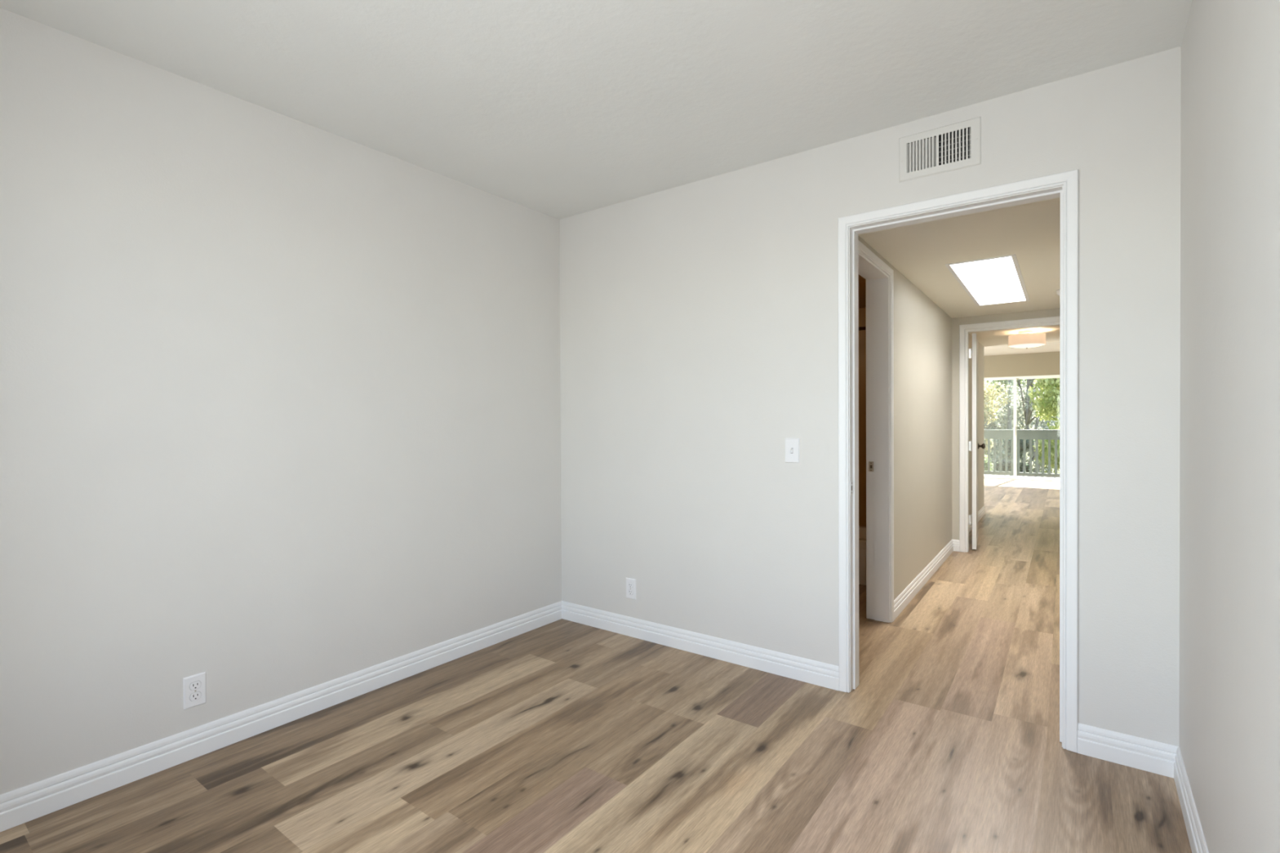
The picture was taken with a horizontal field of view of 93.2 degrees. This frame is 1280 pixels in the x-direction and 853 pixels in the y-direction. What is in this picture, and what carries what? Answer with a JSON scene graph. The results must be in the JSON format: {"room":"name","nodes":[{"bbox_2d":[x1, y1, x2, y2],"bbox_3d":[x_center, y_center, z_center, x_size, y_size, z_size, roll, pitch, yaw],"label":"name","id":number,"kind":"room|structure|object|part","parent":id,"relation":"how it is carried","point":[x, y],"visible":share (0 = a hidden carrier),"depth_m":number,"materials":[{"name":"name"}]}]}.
{"room":"empty bedroom","nodes":[
{"label":"empty bedroom","id":0,"kind":"room"},
{"bbox_2d":[0,7,561,795],"bbox_3d":[-1.432,-0.060,2.510,0.100,2.500,3.050,0,1,36],"label":"wall","id":1,"kind":"structure","parent":0,"point":[280,394],"depth_m":2.29,"materials":[{"name":"paint"}]},
{"bbox_2d":[182,671,206,710],"bbox_3d":[-1.606,0.955,2.186,0.007,0.114,0.070,0,1,36],"label":"duplex outlet","id":2,"kind":"object","parent":1,"relation":"attached to","point":[194,688],"visible":1,"depth_m":2.18,"materials":[{"name":"white plastic"}]},
{"bbox_2d":[189,680,200,690],"bbox_3d":[-1.604,0.935,2.184,0.002,0.028,0.036,0,1,36],"label":"receptacle","id":3,"kind":"object","parent":2,"relation":"attached to","point":[193,685],"depth_m":2.18,"materials":[{"name":"white plastic"}]},
{"bbox_2d":[189,691,201,701],"bbox_3d":[-1.605,0.974,2.185,0.001,0.028,0.036,0,1,36],"label":"receptacle","id":4,"kind":"object","parent":2,"relation":"attached to","point":[193,695],"depth_m":2.18,"materials":[{"name":"white plastic"}]},
{"bbox_2d":[0,600,561,832],"bbox_3d":[-1.351,1.137,2.526,0.014,0.104,2.950,0,1,36],"label":"baseboard","id":5,"kind":"structure","parent":1,"relation":"attached to","point":[23,805],"depth_m":2.28,"materials":[{"name":"white wood"}]},
{"bbox_2d":[0,478,1191,852],"bbox_3d":[2.822,1.134,6.593,5.623,0.001,14.450,0,1,36],"label":"floor","id":6,"kind":"structure","parent":0,"point":[562,735],"depth_m":2.16,"materials":[{"name":"wood"}]},
{"bbox_2d":[858,525,866,585],"bbox_3d":[1.373,0.992,4.997,1.526,0.324,0.631,0,1,36],"label":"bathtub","id":7,"kind":"object","parent":6,"relation":"on","point":[862,530],"visible":0.02,"depth_m":4.43,"materials":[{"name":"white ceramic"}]},
{"bbox_3d":[1.193,1.001,4.742,1.392,0.225,0.007,0,1,36],"label":"apron panel","id":8,"kind":"part","parent":7,"relation":"part of","materials":[{"name":"wood"}]},
{"bbox_2d":[0,0,1192,219],"bbox_3d":[-0.225,-1.279,1.665,2.842,0.060,2.950,0,1,36],"label":"ceiling","id":9,"kind":"structure","parent":0,"point":[559,109],"depth_m":2.10,"materials":[{"name":"paint"}]},
{"bbox_2d":[858,307,866,526],"bbox_3d":[1.585,0.053,5.287,1.532,2.196,0.100,0,1,36],"label":"wall","id":10,"kind":"structure","parent":0,"point":[862,311],"depth_m":5.03,"materials":[{"name":"brown paint"}]},
{"bbox_2d":[559,46,1181,746],"bbox_3d":[0.687,-0.074,2.902,3.042,2.500,0.100,0,1,36],"label":"wall","id":11,"kind":"structure","parent":0,"point":[699,320],"depth_m":2.80,"materials":[{"name":"paint"}]},
{"bbox_2d":[626,577,635,599],"bbox_3d":[-0.052,0.910,3.394,0.070,0.114,0.007,0,1,36],"label":"duplex outlet","id":12,"kind":"object","parent":11,"relation":"attached to","point":[630,583],"visible":1,"depth_m":3.39,"materials":[{"name":"white plastic"}]},
{"bbox_2d":[627,582,632,587],"bbox_3d":[-0.054,0.890,3.391,0.036,0.028,0.002,0,1,36],"label":"receptacle","id":13,"kind":"object","parent":12,"relation":"attached to","point":[629,584],"depth_m":3.39,"materials":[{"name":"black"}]},
{"bbox_2d":[627,589,633,595],"bbox_3d":[-0.053,0.929,3.392,0.036,0.028,0.002,0,1,36],"label":"receptacle","id":14,"kind":"object","parent":12,"relation":"attached to","point":[630,592],"depth_m":3.39,"materials":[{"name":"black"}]},
{"bbox_2d":[561,600,839,690],"bbox_3d":[0.202,1.123,3.204,1.706,0.104,0.014,0,1,36],"label":"baseboard","id":15,"kind":"structure","parent":11,"relation":"attached to","point":[802,669],"depth_m":3.08,"materials":[{"name":"white wood"}]},
{"bbox_2d":[785,438,799,462],"bbox_3d":[0.705,0.112,2.818,0.070,0.114,0.018,0,1,36],"label":"light switch","id":16,"kind":"object","parent":11,"relation":"attached to","point":[792,445],"visible":1,"depth_m":2.82,"materials":[{"name":"white plastic"}]},
{"bbox_2d":[898,116,981,182],"bbox_3d":[1.234,-1.114,2.482,0.301,0.184,0.107,0,1,36],"label":"air vent","id":17,"kind":"object","parent":11,"relation":"in","point":[955,146],"visible":0.98,"depth_m":2.45,"materials":[{"name":"white metal"}]},
{"bbox_2d":[837,168,1078,752],"bbox_3d":[1.259,0.127,2.473,0.861,2.097,0.116,0,1,36],"label":"door frame","id":18,"kind":"structure","parent":11,"relation":"attached to","point":[1064,185],"depth_m":2.34,"materials":[{"name":"white wood"}]},
{"bbox_3d":[0.938,0.272,2.682,0.003,0.060,0.028,0,1,36],"label":"strike plate","id":19,"kind":"part","parent":18,"relation":"part of","materials":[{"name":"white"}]},
{"bbox_2d":[1077,723,1177,777],"bbox_3d":[1.692,1.125,2.104,0.275,0.104,0.014,0,1,36],"label":"baseboard","id":20,"kind":"structure","parent":11,"relation":"attached to","point":[1140,753],"depth_m":2.10,"materials":[{"name":"white wood"}]},
{"bbox_2d":[857,235,983,599],"bbox_3d":[2.609,0.078,5.304,0.125,2.136,6.049,0,1,35],"label":"wall","id":21,"kind":"structure","parent":0,"point":[922,331],"depth_m":4.41,"materials":[{"name":"paint"}]},
{"bbox_2d":[857,240,893,622],"bbox_3d":[1.200,0.120,3.301,0.157,2.097,0.885,0,1,35],"label":"door frame","id":22,"kind":"structure","parent":21,"relation":"attached to","point":[879,277],"depth_m":3.61,"materials":[{"name":"white wood"}]},
{"bbox_3d":[1.143,0.120,3.343,0.016,2.097,0.881,0,1,35],"label":"casing","id":23,"kind":"part","parent":22,"relation":"part of","materials":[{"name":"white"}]},
{"bbox_3d":[1.393,0.241,3.648,0.028,0.060,0.003,0,1,36],"label":"strike plate","id":24,"kind":"part","parent":22,"relation":"part of","materials":[{"name":"silver metal"}]},
{"bbox_2d":[893,539,953,620],"bbox_3d":[2.195,1.102,4.597,0.014,0.104,2.367,0,1,35],"label":"baseboard","id":25,"kind":"structure","parent":21,"relation":"attached to","point":[900,602],"depth_m":4.31,"materials":[{"name":"white wood"}]},
{"bbox_2d":[968,505,985,532],"bbox_3d":[3.677,1.077,6.703,0.014,0.104,2.574,0,1,35],"label":"baseboard","id":26,"kind":"structure","parent":21,"relation":"attached to","point":[981,513],"depth_m":7.34,"materials":[{"name":"white wood"}]},
{"bbox_2d":[857,197,1060,346],"bbox_3d":[2.521,-1.227,5.353,3.156,0.474,6.044,0,1,36],"label":"ceiling","id":27,"kind":"structure","parent":0,"point":[921,252],"depth_m":3.37,"materials":[{"name":"white paint"}]},
{"bbox_2d":[945,254,1029,306],"bbox_3d":[2.433,-1.249,4.174,0.485,0.548,1.693,0,1,36],"label":"skylight","id":28,"kind":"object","parent":27,"relation":"attached to","point":[994,280],"depth_m":4.78,"materials":[{"name":"white"}]},
{"bbox_2d":[1008,330,1045,349],"bbox_3d":[4.094,-0.913,6.406,0.332,0.186,0.332,0,1,36],"label":"ceiling lamp","id":29,"kind":"object","parent":27,"relation":"attached to","point":[1024,339],"visible":1,"depth_m":6.29,"materials":[{"name":"beige fabric"}]},
{"bbox_2d":[1008,343,1044,347],"bbox_3d":[4.094,-0.848,6.407,0.326,0.028,0.326,0,1,36],"label":"diffuser","id":30,"kind":"object","parent":29,"relation":"attached to","point":[1014,345],"depth_m":6.34,"materials":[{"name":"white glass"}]},
{"bbox_2d":[1056,288,1060,295],"bbox_3d":[3.068,-0.965,4.353,0.124,0.038,0.124,0,1,36],"label":"smoke detector","id":31,"kind":"object","parent":27,"relation":"attached to","point":[1058,291],"visible":0.17,"depth_m":4.35,"materials":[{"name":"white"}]},
{"bbox_2d":[951,307,1060,540],"bbox_3d":[3.386,0.075,5.240,1.472,2.136,0.105,0,1,36],"label":"wall","id":32,"kind":"structure","parent":0,"point":[956,322],"depth_m":5.53,"materials":[{"name":"paint"}]},
{"bbox_2d":[952,539,959,551],"bbox_3d":[2.892,1.090,5.544,0.063,0.104,0.014,0,1,36],"label":"baseboard","id":33,"kind":"structure","parent":32,"relation":"attached to","point":[956,542],"depth_m":5.54,"materials":[{"name":"white wood"}]},
{"bbox_2d":[968,333,985,549],"bbox_3d":[3.250,0.134,5.868,0.164,1.985,0.748,0,1,30],"label":"door","id":34,"kind":"structure","parent":32,"relation":"in","point":[974,446],"depth_m":5.56,"materials":[{"name":"white wood"}]},
{"bbox_3d":[3.448,0.198,6.109,0.064,0.060,0.060,0,1,30],"label":"knob","id":35,"kind":"part","parent":34,"relation":"part of","materials":[{"name":"black metal"}]},
{"bbox_2d":[959,315,1060,552],"bbox_3d":[3.299,0.108,5.306,0.879,2.065,0.137,0,1,36],"label":"door frame","id":36,"kind":"structure","parent":32,"relation":"attached to","point":[964,330],"depth_m":5.49,"materials":[{"name":"white wood"}]},
{"bbox_2d":[983,351,1059,377],"bbox_3d":[7.075,-0.241,12.455,5.702,2.610,0.100,0,1,36],"label":"wall","id":37,"kind":"structure","parent":0,"point":[1047,363],"depth_m":12.01,"materials":[{"name":"brown paint"}]},
{"bbox_2d":[983,374,1059,481],"bbox_3d":[7.513,0.033,12.124,2.402,2.062,0.107,0,1,36],"label":"window","id":38,"kind":"structure","parent":37,"relation":"in","point":[1014,378],"depth_m":12.10,"materials":[{"name":"white"}]},
{"bbox_3d":[7.050,0.036,12.448,1.179,1.999,0.030,0,1,36],"label":"sash","id":39,"kind":"part","parent":38,"relation":"part of","materials":[{"name":"white"}]},
{"bbox_3d":[7.984,0.037,11.808,1.179,1.999,0.030,0,1,36],"label":"sash","id":40,"kind":"part","parent":38,"relation":"part of","materials":[{"name":"white"}]},
{"bbox_2d":[983,342,1059,355],"bbox_3d":[5.533,-1.470,10.262,5.825,0.100,5.436,0,1,36],"label":"ceiling","id":41,"kind":"structure","parent":0,"point":[1049,346],"depth_m":11.34,"materials":[{"name":"grey paint"}]},
{"bbox_2d":[983,474,1059,478],"bbox_3d":[8.022,1.143,12.674,4.831,0.148,1.350,0,1,36],"label":"floor","id":42,"kind":"structure","parent":0,"point":[984,474],"depth_m":12.96,"materials":[{"name":"grey"}]},
{"bbox_2d":[983,429,1059,477],"bbox_3d":[8.295,0.566,13.062,4.603,0.997,0.140,0,1,36],"label":"balcony railing","id":43,"kind":"object","parent":42,"relation":"on","point":[1037,434],"visible":0.28,"depth_m":13.04,"materials":[{"name":"paint"}]},
{"bbox_3d":[8.293,0.087,13.057,4.603,0.040,0.140,0,1,36],"label":"cap rail","id":44,"kind":"part","parent":43,"relation":"part of","materials":[{"name":"paint"}]},
{"bbox_3d":[8.290,1.028,13.056,4.601,0.074,0.050,0,1,36],"label":"rail","id":45,"kind":"part","parent":43,"relation":"part of","materials":[{"name":"paint"}]},
{"bbox_2d":[1178,0,1279,852],"bbox_3d":[0.935,-0.057,0.762,0.100,2.500,3.050,0,1,36],"label":"wall","id":46,"kind":"structure","parent":0,"point":[1229,719],"depth_m":1.29,"materials":[{"name":"paint"}]},
{"bbox_2d":[1173,746,1208,852],"bbox_3d":[0.925,1.140,0.846,0.014,0.104,2.950,0,1,36],"label":"baseboard","id":47,"kind":"structure","parent":46,"relation":"attached to","point":[1197,840],"depth_m":1.77,"materials":[{"name":"white wood"}]},
{"label":"outside","id":48,"kind":"structure","parent":0,"visible":0},
{"bbox_2d":[991,418,1059,473],"bbox_3d":[19.807,1.869,26.139,50.000,4.950,34.000,0,1,36],"label":"ground","id":49,"kind":"structure","parent":48,"point":[1034,419],"depth_m":31.38,"materials":[{"name":"soil"}]},
{"bbox_2d":[984,454,993,471],"bbox_3d":[8.530,2.442,15.226,0.931,3.535,1.067,0,1,36],"label":"shrub","id":50,"kind":"object","parent":49,"relation":"on","point":[985,456],"visible":0.06,"depth_m":14.98,"materials":[{"name":"green plant"}]},
{"bbox_2d":[983,380,1012,454],"bbox_3d":[9.383,1.456,17.041,1.978,5.543,1.600,0,1,-21],"label":"tree","id":51,"kind":"object","parent":49,"relation":"on","point":[988,398],"visible":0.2,"depth_m":16.60,"materials":[{"name":"green plant"}]},
{"bbox_2d":[984,379,1035,421],"bbox_3d":[13.317,-0.955,24.281,3.896,8.629,4.486,0,0,2],"label":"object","id":52,"kind":"object","parent":49,"relation":"on","point":[1004,380],"visible":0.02,"depth_m":22.97,"materials":[{"name":"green plant"}]},
{"bbox_2d":[995,439,1035,472],"bbox_3d":[9.625,2.214,15.539,0.907,4.086,0.860,0,1,36],"label":"shrub","id":53,"kind":"object","parent":49,"relation":"on","point":[1009,440],"visible":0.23,"depth_m":15.43,"materials":[{"name":"green plant"}]},
{"bbox_2d":[983,379,1059,473],"bbox_3d":[11.974,0.306,19.453,3.276,7.802,3.648,0,1,-17],"label":"tree","id":54,"kind":"object","parent":49,"relation":"on","point":[1003,417],"visible":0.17,"depth_m":19.56,"materials":[{"name":"green plant"}]},
{"bbox_2d":[991,379,1052,473],"bbox_3d":[17.628,-2.157,25.988,6.246,9.603,4.121,0,1,22],"label":"tree","id":55,"kind":"object","parent":49,"relation":"on","point":[1024,380],"visible":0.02,"depth_m":25.83,"materials":[{"name":"green plant"}]},
{"bbox_2d":[1003,378,1050,472],"bbox_3d":[11.290,0.366,17.334,1.669,7.965,1.905,0,1,36],"label":"tree","id":56,"kind":"object","parent":49,"relation":"on","point":[1028,407],"visible":0.16,"depth_m":17.48,"materials":[{"name":"green plant"}]},
{"bbox_2d":[1027,377,1059,473],"bbox_3d":[10.845,0.963,15.268,1.837,6.867,1.828,0,1,36],"label":"tree","id":57,"kind":"object","parent":49,"relation":"on","point":[1050,401],"visible":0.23,"depth_m":15.35,"materials":[{"name":"green plant"}]},
{"bbox_2d":[1029,411,1059,472],"bbox_3d":[15.631,-0.602,19.939,4.320,9.110,4.850,0,0,7],"label":"tree","id":58,"kind":"object","parent":49,"relation":"on","point":[1058,418],"visible":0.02,"depth_m":21.12,"materials":[{"name":"green plant"}]},
{"bbox_3d":[0.253,0.064,4.810,0.156,2.196,2.450,0,1,36],"label":"wall","id":59,"kind":"structure","parent":0,"visible":0},
{"bbox_2d":[858,326,866,330],"bbox_3d":[1.192,-0.716,4.737,1.516,0.068,0.068,0,1,36],"label":"shower curtain rod","id":60,"kind":"object","parent":59,"relation":"attached to","point":[861,328],"visible":0.02,"depth_m":4.41,"materials":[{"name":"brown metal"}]}
]}

